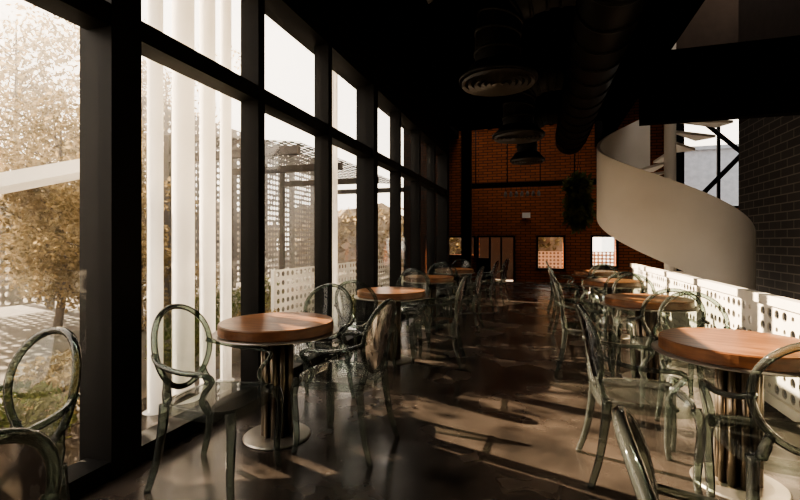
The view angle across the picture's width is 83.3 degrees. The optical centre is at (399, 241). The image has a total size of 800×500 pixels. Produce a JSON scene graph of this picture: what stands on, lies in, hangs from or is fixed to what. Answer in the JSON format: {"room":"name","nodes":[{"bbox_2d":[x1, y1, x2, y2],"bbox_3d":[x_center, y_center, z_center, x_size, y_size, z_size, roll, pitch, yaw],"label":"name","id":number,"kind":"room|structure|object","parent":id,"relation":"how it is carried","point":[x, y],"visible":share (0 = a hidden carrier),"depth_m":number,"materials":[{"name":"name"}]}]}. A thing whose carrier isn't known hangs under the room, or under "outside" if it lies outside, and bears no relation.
{"room":"cafe","nodes":[
{"label":"cafe","id":0,"kind":"room"},
{"bbox_2d":[23,0,448,499],"bbox_3d":[-0.805,-1.095,5.200,0.310,4.750,12.650,0,0,17],"label":"window frame","id":1,"kind":"structure","parent":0,"point":[366,48],"depth_m":3.67,"materials":[{"name":"black metal"}]},
{"bbox_2d":[403,129,410,286],"bbox_3d":[0.831,-1.070,13.514,0.250,4.800,4.200,0,0,17],"label":"wall","id":2,"kind":"structure","parent":0,"point":[406,136],"depth_m":11.52,"materials":[{"name":"paint"}]},
{"bbox_2d":[50,280,799,499],"bbox_3d":[3.950,1.405,5.787,10.300,0.250,16.600,0,0,17],"label":"floor","id":3,"kind":"structure","parent":0,"point":[502,426],"depth_m":3.07,"materials":[{"name":"concrete"}]},
{"bbox_2d":[0,427,61,499],"bbox_3d":[-1.028,0.815,0.867,0.572,0.939,0.570,0,0,15],"label":"armchair","id":4,"kind":"object","parent":3,"relation":"on","point":[26,454],"visible":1,"depth_m":0.93,"materials":[{"name":"clear plastic"}]},
{"bbox_2d":[0,326,81,499],"bbox_3d":[-1.492,0.815,1.586,0.570,0.939,0.572,0,0,22],"label":"armchair","id":5,"kind":"object","parent":3,"relation":"on","point":[69,335],"visible":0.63,"depth_m":1.73,"materials":[{"name":"plastic"}]},
{"bbox_2d":[142,0,166,415],"bbox_3d":[-1.851,-1.445,3.405,0.176,5.550,0.176,0,0,17],"label":"pole","id":6,"kind":"object","parent":3,"relation":"on","point":[154,7],"visible":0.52,"depth_m":3.36,"materials":[{"name":"white metal"}]},
{"bbox_2d":[165,0,200,404],"bbox_3d":[-1.768,-1.445,3.672,0.272,5.550,0.272,0,0,17],"label":"pole","id":7,"kind":"object","parent":3,"relation":"on","point":[183,11],"visible":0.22,"depth_m":3.60,"materials":[{"name":"white metal"}]},
{"bbox_2d":[199,0,219,391],"bbox_3d":[-1.685,-1.445,3.939,0.208,5.550,0.208,0,0,17],"label":"pole","id":8,"kind":"object","parent":3,"relation":"on","point":[207,8],"visible":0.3,"depth_m":3.89,"materials":[{"name":"white metal"}]},
{"bbox_2d":[144,304,283,499],"bbox_3d":[-1.001,0.815,2.437,0.572,0.939,0.570,0,0,15],"label":"armchair","id":9,"kind":"object","parent":3,"relation":"on","point":[191,392],"visible":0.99,"depth_m":2.42,"materials":[{"name":"clear plastic"}]},
{"bbox_2d":[217,0,234,382],"bbox_3d":[-1.613,-1.445,4.168,0.160,5.550,0.160,0,0,17],"label":"pole","id":10,"kind":"object","parent":3,"relation":"on","point":[225,5],"visible":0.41,"depth_m":4.12,"materials":[{"name":"white metal"}]},
{"bbox_2d":[212,312,338,450],"bbox_3d":[-0.812,0.900,2.976,0.810,0.760,0.810,0,0,17],"label":"round cafe table","id":11,"kind":"object","parent":3,"relation":"on","point":[277,332],"visible":0.98,"depth_m":2.89,"materials":[{"name":"brown wood"}]},
{"bbox_2d":[293,283,355,421],"bbox_3d":[-0.646,0.815,3.511,0.570,0.939,0.572,0,0,15],"label":"armchair","id":12,"kind":"object","parent":3,"relation":"on","point":[295,346],"visible":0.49,"depth_m":3.64,"materials":[{"name":"plastic"}]},
{"bbox_2d":[332,70,336,335],"bbox_3d":[-0.983,-1.445,6.192,0.240,5.550,0.240,0,0,17],"label":"pole","id":13,"kind":"object","parent":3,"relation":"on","point":[332,70],"visible":0.05,"depth_m":6.17,"materials":[{"name":"metal"}]},
{"bbox_2d":[334,72,338,332],"bbox_3d":[-0.923,-1.445,6.383,0.128,5.550,0.128,0,0,17],"label":"pole","id":14,"kind":"object","parent":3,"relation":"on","point":[335,74],"visible":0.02,"depth_m":6.35,"materials":[{"name":"white metal"}]},
{"bbox_2d":[290,298,399,467],"bbox_3d":[-0.319,0.815,2.841,0.572,0.939,0.570,0,0,21],"label":"armchair","id":15,"kind":"object","parent":3,"relation":"on","point":[378,332],"visible":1,"depth_m":2.73,"materials":[{"name":"clear plastic"}]},
{"bbox_2d":[334,280,397,383],"bbox_3d":[-0.341,0.815,4.358,0.570,0.939,0.572,0,0,19],"label":"armchair","id":16,"kind":"object","parent":3,"relation":"on","point":[338,304],"visible":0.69,"depth_m":4.24,"materials":[{"name":"clear plastic"}]},
{"bbox_2d":[354,287,428,365],"bbox_3d":[-0.093,0.900,4.878,0.810,0.760,0.810,0,0,-23],"label":"round cafe table","id":17,"kind":"object","parent":3,"relation":"on","point":[399,294],"visible":0.77,"depth_m":4.78,"materials":[{"name":"brown wood"}]},
{"bbox_2d":[396,269,429,348],"bbox_3d":[0.076,0.815,5.444,0.570,0.939,0.572,0,0,22],"label":"armchair","id":18,"kind":"object","parent":3,"relation":"on","point":[428,290],"visible":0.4,"depth_m":5.55,"materials":[{"name":"clear plastic"}]},
{"bbox_2d":[397,268,439,338],"bbox_3d":[0.251,0.815,6.248,0.570,0.939,0.572,0,0,15],"label":"armchair","id":19,"kind":"object","parent":3,"relation":"on","point":[399,285],"visible":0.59,"depth_m":6.13,"materials":[{"name":"clear plastic"}]},
{"bbox_2d":[403,275,455,329],"bbox_3d":[0.441,0.900,6.796,0.810,0.760,0.810,0,0,27],"label":"round cafe table","id":20,"kind":"object","parent":3,"relation":"on","point":[417,279],"visible":0.88,"depth_m":6.70,"materials":[{"name":"brown wood"}]},
{"bbox_2d":[419,262,454,322],"bbox_3d":[0.611,0.815,7.341,0.570,0.939,0.572,0,0,17],"label":"armchair","id":21,"kind":"object","parent":3,"relation":"on","point":[446,292],"visible":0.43,"depth_m":7.35,"materials":[{"name":"clear plastic"}]},
{"bbox_2d":[409,275,466,369],"bbox_3d":[0.423,0.815,4.752,0.572,0.939,0.570,0,0,13],"label":"armchair","id":22,"kind":"object","parent":3,"relation":"on","point":[457,310],"visible":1,"depth_m":4.61,"materials":[{"name":"clear plastic"}]},
{"bbox_2d":[433,262,463,310],"bbox_3d":[0.854,0.815,8.123,0.570,0.939,0.572,0,0,17],"label":"armchair","id":23,"kind":"object","parent":3,"relation":"on","point":[442,286],"visible":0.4,"depth_m":8.00,"materials":[{"name":"clear plastic"}]},
{"bbox_2d":[433,268,474,309],"bbox_3d":[1.049,0.900,8.681,0.810,0.760,0.810,0,0,-13],"label":"round cafe table","id":24,"kind":"object","parent":3,"relation":"on","point":[460,271],"visible":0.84,"depth_m":8.57,"materials":[{"name":"brown wood"}]},
{"bbox_2d":[445,258,471,305],"bbox_3d":[1.224,0.815,9.245,0.570,0.939,0.572,0,0,17],"label":"armchair","id":25,"kind":"object","parent":3,"relation":"on","point":[468,282],"visible":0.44,"depth_m":9.17,"materials":[{"name":"clear plastic"}]},
{"bbox_2d":[442,266,484,332],"bbox_3d":[0.951,0.815,6.615,0.572,0.939,0.570,0,0,19],"label":"armchair","id":26,"kind":"object","parent":3,"relation":"on","point":[479,278],"visible":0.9,"depth_m":6.51,"materials":[{"name":"clear plastic"}]},
{"bbox_2d":[461,130,471,287],"bbox_3d":[1.884,-1.095,12.741,0.260,4.750,0.250,0,0,17],"label":"steel column","id":27,"kind":"structure","parent":3,"relation":"on","point":[466,136],"depth_m":12.62,"materials":[{"name":"black metal"}]},
{"bbox_2d":[465,261,498,312],"bbox_3d":[1.548,0.815,8.365,0.572,0.939,0.570,0,0,22],"label":"armchair","id":28,"kind":"object","parent":3,"relation":"on","point":[493,282],"visible":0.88,"depth_m":8.27,"materials":[{"name":"plastic"}]},
{"bbox_2d":[481,259,509,303],"bbox_3d":[2.013,0.815,9.525,0.572,0.939,0.570,0,0,27],"label":"armchair","id":29,"kind":"object","parent":3,"relation":"on","point":[504,269],"visible":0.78,"depth_m":9.39,"materials":[{"name":"plastic"}]},
{"bbox_2d":[546,261,579,314],"bbox_3d":[2.950,0.815,8.194,0.572,0.939,0.570,0,0,17],"label":"armchair","id":30,"kind":"object","parent":3,"relation":"on","point":[567,276],"visible":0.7,"depth_m":8.16,"materials":[{"name":"clear plastic"}]},
{"bbox_2d":[548,266,593,333],"bbox_3d":[2.378,0.815,6.325,0.572,0.939,0.570,0,0,12],"label":"armchair","id":31,"kind":"object","parent":3,"relation":"on","point":[549,267],"visible":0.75,"depth_m":6.34,"materials":[{"name":"plastic"}]},
{"bbox_2d":[552,277,616,381],"bbox_3d":[1.786,0.815,4.390,0.572,0.939,0.570,0,0,21],"label":"armchair","id":32,"kind":"object","parent":3,"relation":"on","point":[555,281],"visible":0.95,"depth_m":4.34,"materials":[{"name":"plastic"}]},
{"bbox_2d":[572,270,620,315],"bbox_3d":[3.494,0.900,8.024,0.810,0.760,0.810,0,0,7],"label":"round cafe table","id":33,"kind":"object","parent":3,"relation":"on","point":[598,273],"visible":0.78,"depth_m":7.92,"materials":[{"name":"brown wood"}]},
{"bbox_2d":[581,264,616,320],"bbox_3d":[3.320,0.815,7.460,0.570,0.939,0.572,0,0,15],"label":"armchair","id":34,"kind":"object","parent":3,"relation":"on","point":[587,290],"visible":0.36,"depth_m":7.45,"materials":[{"name":"plastic"}]},
{"bbox_2d":[590,264,630,330],"bbox_3d":[3.094,0.815,6.672,0.570,0.939,0.572,0,0,17],"label":"armchair","id":35,"kind":"object","parent":3,"relation":"on","point":[629,290],"visible":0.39,"depth_m":6.81,"materials":[{"name":"clear plastic"}]},
{"bbox_2d":[581,278,646,339],"bbox_3d":[2.899,0.900,6.114,0.810,0.760,0.810,0,0,-43],"label":"round cafe table","id":36,"kind":"object","parent":3,"relation":"on","point":[591,282],"visible":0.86,"depth_m":6.02,"materials":[{"name":"brown wood"}]},
{"bbox_2d":[595,271,646,348],"bbox_3d":[2.721,0.815,5.541,0.570,0.939,0.572,0,0,17],"label":"armchair","id":37,"kind":"object","parent":3,"relation":"on","point":[605,290],"visible":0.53,"depth_m":5.44,"materials":[{"name":"clear plastic"}]},
{"bbox_2d":[610,273,668,370],"bbox_3d":[2.509,0.815,4.760,0.570,0.939,0.572,0,0,17],"label":"armchair","id":38,"kind":"object","parent":3,"relation":"on","point":[664,324],"visible":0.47,"depth_m":4.73,"materials":[{"name":"plastic"}]},
{"bbox_2d":[575,303,706,499],"bbox_3d":[1.278,0.815,2.490,0.572,0.939,0.570,0,0,13],"label":"armchair","id":39,"kind":"object","parent":3,"relation":"on","point":[596,378],"visible":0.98,"depth_m":2.42,"materials":[{"name":"plastic"}]},
{"bbox_2d":[600,293,699,385],"bbox_3d":[2.314,0.900,4.202,0.810,0.760,0.810,0,0,-3],"label":"round cafe table","id":40,"kind":"object","parent":3,"relation":"on","point":[627,301],"visible":0.87,"depth_m":4.11,"materials":[{"name":"brown wood"}]},
{"bbox_2d":[612,405,718,499],"bbox_3d":[0.698,0.815,0.813,0.572,0.939,0.570,0,0,23],"label":"armchair","id":41,"kind":"object","parent":3,"relation":"on","point":[627,430],"visible":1,"depth_m":0.91,"materials":[{"name":"plastic"}]},
{"bbox_2d":[626,288,710,415],"bbox_3d":[2.152,0.815,3.624,0.570,0.939,0.572,0,0,21],"label":"armchair","id":42,"kind":"object","parent":3,"relation":"on","point":[633,339],"visible":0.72,"depth_m":3.52,"materials":[{"name":"plastic"}]},
{"bbox_2d":[651,291,731,451],"bbox_3d":[1.961,0.815,2.930,0.570,0.939,0.572,0,0,19],"label":"armchair","id":43,"kind":"object","parent":3,"relation":"on","point":[664,363],"visible":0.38,"depth_m":3.13,"materials":[{"name":"plastic"}]},
{"bbox_2d":[676,123,738,270],"bbox_3d":[9.081,-1.470,11.416,3.750,5.500,0.200,0,0,17],"label":"brace","id":44,"kind":"object","parent":3,"relation":"on","point":[715,131],"visible":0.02,"depth_m":11.67,"materials":[{"name":"black metal"}]},
{"bbox_2d":[630,263,799,424],"bbox_3d":[2.976,0.845,3.812,0.095,0.870,10.250,0,0,17],"label":"partition","id":45,"kind":"object","parent":3,"relation":"on","point":[661,279],"visible":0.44,"depth_m":4.01,"materials":[{"name":"white paint"}]},
{"bbox_2d":[651,327,799,499],"bbox_3d":[1.787,0.900,2.376,0.810,0.760,0.810,0,0,37],"label":"round cafe table","id":46,"kind":"object","parent":3,"relation":"on","point":[733,354],"visible":0.94,"depth_m":2.30,"materials":[{"name":"brown wood"}]},
{"bbox_2d":[699,342,799,499],"bbox_3d":[1.597,0.815,1.838,0.570,0.939,0.572,0,0,19],"label":"armchair","id":47,"kind":"object","parent":3,"relation":"on","point":[713,420],"visible":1,"depth_m":1.76,"materials":[{"name":"plastic"}]},
{"bbox_2d":[421,144,436,288],"bbox_3d":[0.681,-1.095,11.466,0.680,4.750,0.200,0,0,17],"label":"window","id":48,"kind":"structure","parent":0,"point":[423,148],"depth_m":11.38,"materials":[{"name":"paint"}]},
{"bbox_2d":[366,0,656,138],"bbox_3d":[1.300,-3.570,6.612,5.250,0.200,16.600,0,0,17],"label":"ceiling","id":49,"kind":"structure","parent":0,"point":[418,23],"depth_m":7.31,"materials":[{"name":"black paint"}]},
{"bbox_2d":[453,121,595,133],"bbox_3d":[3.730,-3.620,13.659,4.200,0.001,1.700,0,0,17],"label":"beam","id":50,"kind":"structure","parent":49,"relation":"attached to","point":[553,125],"depth_m":14.48,"materials":[{"name":"black metal"}]},
{"bbox_2d":[472,130,663,196],"bbox_3d":[4.674,-2.415,13.156,5.500,2.110,0.198,0,0,17],"label":"rail","id":51,"kind":"object","parent":49,"relation":"hanging from","point":[540,183],"visible":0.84,"depth_m":13.45,"materials":[{"name":"black metal"}]},
{"bbox_2d":[559,151,595,234],"bbox_3d":[4.868,-1.829,12.348,0.974,3.281,0.916,0,0,17],"label":"hanging plant","id":52,"kind":"object","parent":49,"relation":"hanging from","point":[579,204],"visible":0.99,"depth_m":12.19,"materials":[{"name":"green plant"}]},
{"bbox_2d":[555,0,649,154],"bbox_3d":[2.381,-2.670,5.124,0.770,0.770,14.200,0,0,17],"label":"air duct","id":53,"kind":"object","parent":49,"relation":"hanging from","point":[602,31],"visible":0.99,"depth_m":5.90,"materials":[{"name":"metal"}]},
{"bbox_2d":[459,0,576,96],"bbox_3d":[1.225,-2.288,4.719,1.212,1.245,0.820,0,0,17],"label":"air diffuser","id":54,"kind":"object","parent":53,"relation":"attached to","point":[498,68],"visible":1,"depth_m":4.57,"materials":[{"name":"metal"}]},
{"bbox_2d":[492,57,564,143],"bbox_3d":[2.076,-2.311,7.314,1.134,1.251,0.840,0,0,17],"label":"air diffuser","id":55,"kind":"object","parent":53,"relation":"attached to","point":[518,127],"visible":0.9,"depth_m":7.12,"materials":[{"name":"metal"}]},
{"bbox_2d":[510,141,544,164],"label":"air vent","id":56,"kind":"object","parent":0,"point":[530,153],"depth_m":9.34,"materials":[{"name":"metal"}]},
{"bbox_2d":[449,98,738,282],"bbox_3d":[6.407,-1.970,13.846,10.400,6.500,0.250,0,0,17],"label":"wall","id":57,"kind":"structure","parent":0,"point":[493,214],"depth_m":14.38,"materials":[{"name":"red brick"}]},
{"bbox_2d":[449,236,475,256],"bbox_3d":[2.015,0.140,15.044,1.020,0.700,0.065,0,0,17],"label":"window","id":58,"kind":"structure","parent":57,"relation":"in","point":[474,255],"depth_m":14.95,"materials":[{"name":"black metal"}]},
{"bbox_2d":[472,235,514,281],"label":"door","id":59,"kind":"structure","parent":57,"relation":"in","point":[486,262],"depth_m":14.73,"materials":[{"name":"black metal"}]},
{"bbox_2d":[522,213,529,217],"bbox_3d":[4.044,-0.855,14.412,0.250,0.170,0.065,0,0,17],"label":"wall sign","id":60,"kind":"object","parent":57,"relation":"attached to","point":[524,215],"visible":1,"depth_m":14.38,"materials":[{"name":"white paint"}]},
{"bbox_2d":[536,235,564,270],"bbox_3d":[4.750,0.340,14.192,0.870,1.100,0.065,0,0,17],"label":"window","id":61,"kind":"structure","parent":57,"relation":"in","point":[537,236],"depth_m":14.15,"materials":[{"name":"black metal"}]},
{"bbox_2d":[590,235,618,267],"bbox_3d":[6.235,0.290,13.729,0.780,1.000,0.065,0,0,17],"label":"window","id":62,"kind":"structure","parent":57,"relation":"in","point":[591,236],"depth_m":13.73,"materials":[{"name":"black metal"}]},
{"bbox_2d":[682,124,738,207],"bbox_3d":[9.510,-2.470,12.710,2.720,3.020,0.065,0,0,17],"label":"window","id":63,"kind":"structure","parent":57,"relation":"in","point":[718,140],"depth_m":12.82,"materials":[{"name":"black metal"}]},
{"bbox_2d":[676,0,738,48],"bbox_3d":[8.002,-5.920,10.390,5.300,2.800,0.200,0,0,17],"label":"wall","id":64,"kind":"structure","parent":0,"point":[716,22],"depth_m":10.50,"materials":[{"name":"paint"}]},
{"bbox_2d":[739,0,799,402],"bbox_3d":[5.366,-1.420,3.356,0.250,11.800,12.800,0,0,17],"label":"wall","id":65,"kind":"structure","parent":0,"point":[769,147],"depth_m":8.11,"materials":[{"name":"black brick"}]},
{"bbox_2d":[595,0,799,146],"bbox_3d":[4.618,-2.655,5.579,2.500,1.630,16.600,0,0,17],"label":"beam","id":66,"kind":"structure","parent":65,"relation":"attached to","point":[756,78],"depth_m":6.65,"materials":[{"name":"black paint"}]},
{"bbox_3d":[5.863,4.380,3.725,5.420,0.200,13.800,0,0,17],"label":"floor","id":67,"kind":"structure","parent":0,"visible":0},
{"bbox_2d":[597,43,755,328],"bbox_3d":[5.095,0.180,8.489,2.539,8.200,2.540,0,0,17],"label":"spiral staircase","id":68,"kind":"structure","parent":67,"relation":"on","point":[695,232],"depth_m":7.50,"materials":[{"name":"paint"}]},
{"label":"outside","id":69,"kind":"structure","parent":0,"visible":0},
{"bbox_2d":[0,253,402,435],"bbox_3d":[-24.570,1.455,25.982,57.630,0.250,85.000,0,0,17],"label":"fence","id":70,"kind":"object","parent":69,"point":[18,323],"depth_m":6.40,"materials":[{"name":"metal"}]},
{"bbox_2d":[0,195,57,308],"bbox_3d":[-7.546,0.130,7.299,0.150,2.400,3.950,0,0,17],"label":"screen","id":71,"kind":"object","parent":70,"relation":"on","point":[12,297],"visible":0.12,"depth_m":8.28,"materials":[{"name":"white metal"}]},
{"bbox_2d":[0,379,77,443],"bbox_3d":[-2.271,1.080,2.655,0.580,0.527,0.631,0,0,17],"label":"shrub","id":72,"kind":"object","parent":70,"relation":"on","point":[33,397],"visible":0.52,"depth_m":2.67,"materials":[{"name":"green plant"}]},
{"bbox_2d":[0,1,79,301],"bbox_3d":[-8.688,-2.223,9.923,5.540,7.122,4.537,0,0,-38],"label":"tree","id":73,"kind":"object","parent":70,"relation":"on","point":[22,77],"visible":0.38,"depth_m":9.95,"materials":[{"name":"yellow plant"}]},
{"bbox_2d":[0,159,79,194],"bbox_3d":[-3.440,0.255,3.753,1.829,2.150,0.778,0,0,-29],"label":"canopy","id":74,"kind":"object","parent":70,"relation":"on","point":[60,172],"visible":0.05,"depth_m":3.67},
{"bbox_2d":[4,349,79,428],"bbox_3d":[-2.430,1.047,3.279,0.658,0.572,0.733,0,0,17],"label":"shrub","id":75,"kind":"object","parent":70,"relation":"on","point":[61,360],"visible":0.3,"depth_m":3.16,"materials":[{"name":"green plant"}]},
{"bbox_2d":[0,87,146,336],"bbox_3d":[-4.834,-0.495,6.309,2.574,3.668,2.298,0,0,-40],"label":"tree","id":76,"kind":"object","parent":70,"relation":"on","point":[28,204],"visible":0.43,"depth_m":5.91,"materials":[{"name":"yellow plant"}]},
{"bbox_2d":[0,138,197,313],"bbox_3d":[-3.575,0.094,5.323,1.873,2.490,1.747,0,0,17],"label":"tree","id":77,"kind":"object","parent":70,"relation":"on","point":[72,260],"visible":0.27,"depth_m":5.02,"materials":[{"name":"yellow plant"}]},
{"bbox_2d":[1,119,198,275],"bbox_3d":[-5.399,-0.452,8.186,2.964,3.582,2.753,0,0,42],"label":"tree","id":78,"kind":"object","parent":70,"relation":"on","point":[75,148],"visible":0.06,"depth_m":7.80,"materials":[{"name":"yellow plant"}]},
{"bbox_2d":[0,195,277,271],"bbox_3d":[-16.286,-0.808,17.185,1.914,4.318,43.147,0,0,17],"label":"hedge","id":79,"kind":"object","parent":70,"relation":"on","point":[218,207],"visible":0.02,"depth_m":30.74,"materials":[{"name":"green plant"}]},
{"bbox_2d":[57,18,240,275],"bbox_3d":[-7.662,-2.657,14.375,5.728,7.990,5.408,0,0,17],"label":"tree","id":80,"kind":"object","parent":70,"relation":"on","point":[166,83],"visible":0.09,"depth_m":13.59,"materials":[{"name":"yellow plant"}]},
{"bbox_2d":[142,283,171,331],"bbox_3d":[-3.795,0.956,6.635,0.851,0.755,1.031,0,0,17],"label":"shrub","id":81,"kind":"object","parent":70,"relation":"on","point":[144,317],"visible":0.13,"depth_m":6.62,"materials":[{"name":"green plant"}]},
{"bbox_2d":[144,312,219,370],"bbox_3d":[-2.147,1.008,4.548,0.751,0.663,0.853,0,0,17],"label":"shrub","id":82,"kind":"object","parent":70,"relation":"on","point":[169,332],"visible":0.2,"depth_m":4.44,"materials":[{"name":"green plant"}]},
{"bbox_2d":[195,260,233,304],"bbox_3d":[-4.029,0.833,9.214,1.144,1.001,1.272,0,0,17],"label":"shrub","id":83,"kind":"object","parent":70,"relation":"on","point":[197,272],"visible":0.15,"depth_m":9.20,"materials":[{"name":"green plant"}]},
{"bbox_2d":[195,286,240,331],"bbox_3d":[-2.413,0.959,5.987,0.916,0.754,0.975,0,0,17],"label":"shrub","id":84,"kind":"object","parent":70,"relation":"on","point":[237,292],"visible":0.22,"depth_m":5.94,"materials":[{"name":"green plant"}]},
{"bbox_2d":[142,96,313,297],"bbox_3d":[-4.516,-0.955,14.001,0.150,4.570,8.550,0,0,17],"label":"lattice screen","id":85,"kind":"object","parent":70,"relation":"on","point":[290,248],"visible":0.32,"depth_m":14.79,"materials":[{"name":"white metal"}]},
{"bbox_2d":[233,306,279,352],"bbox_3d":[-1.688,1.039,5.338,0.669,0.598,0.763,0,0,17],"label":"shrub","id":86,"kind":"object","parent":70,"relation":"on","point":[278,309],"visible":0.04,"depth_m":5.32,"materials":[{"name":"green plant"}]},
{"bbox_2d":[235,275,284,309],"bbox_3d":[-2.496,0.944,8.135,0.857,0.778,1.013,0,0,17],"label":"shrub","id":87,"kind":"object","parent":70,"relation":"on","point":[267,278],"visible":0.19,"depth_m":8.05,"materials":[{"name":"green plant"}]},
{"bbox_2d":[164,134,402,323],"bbox_3d":[-1.866,-0.220,9.562,2.450,3.100,5.450,0,0,17],"label":"canopy","id":88,"kind":"object","parent":70,"relation":"on","point":[284,151],"visible":0.56,"depth_m":8.35,"materials":[{"name":"white metal"}]},
{"bbox_2d":[271,258,389,312],"bbox_3d":[-1.027,0.865,8.909,0.060,0.930,5.260,0,0,17],"label":"railing","id":89,"kind":"object","parent":70,"relation":"on","point":[274,278],"visible":0.48,"depth_m":7.14,"materials":[{"name":"white metal"}]},
{"bbox_2d":[338,292,355,322],"bbox_3d":[-0.887,1.062,7.210,0.626,0.546,0.716,0,0,17],"label":"shrub","id":90,"kind":"object","parent":70,"relation":"on","point":[343,301],"visible":0.38,"depth_m":7.11,"materials":[{"name":"green plant"}]},
{"bbox_2d":[288,203,562,269],"bbox_3d":[0.939,-0.362,20.332,13.700,3.384,1.722,0,0,17],"label":"hedge","id":91,"kind":"object","parent":70,"relation":"on","point":[346,218],"visible":0.22,"depth_m":21.15,"materials":[{"name":"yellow plant"}]},
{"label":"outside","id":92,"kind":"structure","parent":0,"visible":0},
{"bbox_2d":[491,253,601,281],"bbox_3d":[29.160,1.455,30.352,42.370,0.250,44.700,0,0,17],"label":"terrace","id":93,"kind":"structure","parent":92,"point":[593,253],"depth_m":27.84,"materials":[{"name":"concrete"}]},
{"bbox_2d":[538,251,614,267],"bbox_3d":[5.896,0.825,15.163,2.640,1.010,0.060,0,0,17],"label":"terrace railing","id":94,"kind":"object","parent":93,"relation":"on","point":[560,254],"visible":0.35,"depth_m":15.28,"materials":[{"name":"white metal"}]},
{"bbox_2d":[602,144,738,265],"bbox_3d":[15.895,-1.270,19.087,13.000,5.200,4.100,0,0,17],"label":"neighbouring building","id":95,"kind":"structure","parent":93,"relation":"on","point":[700,163],"depth_m":18.11,"materials":[{"name":"paint"}]}
]}

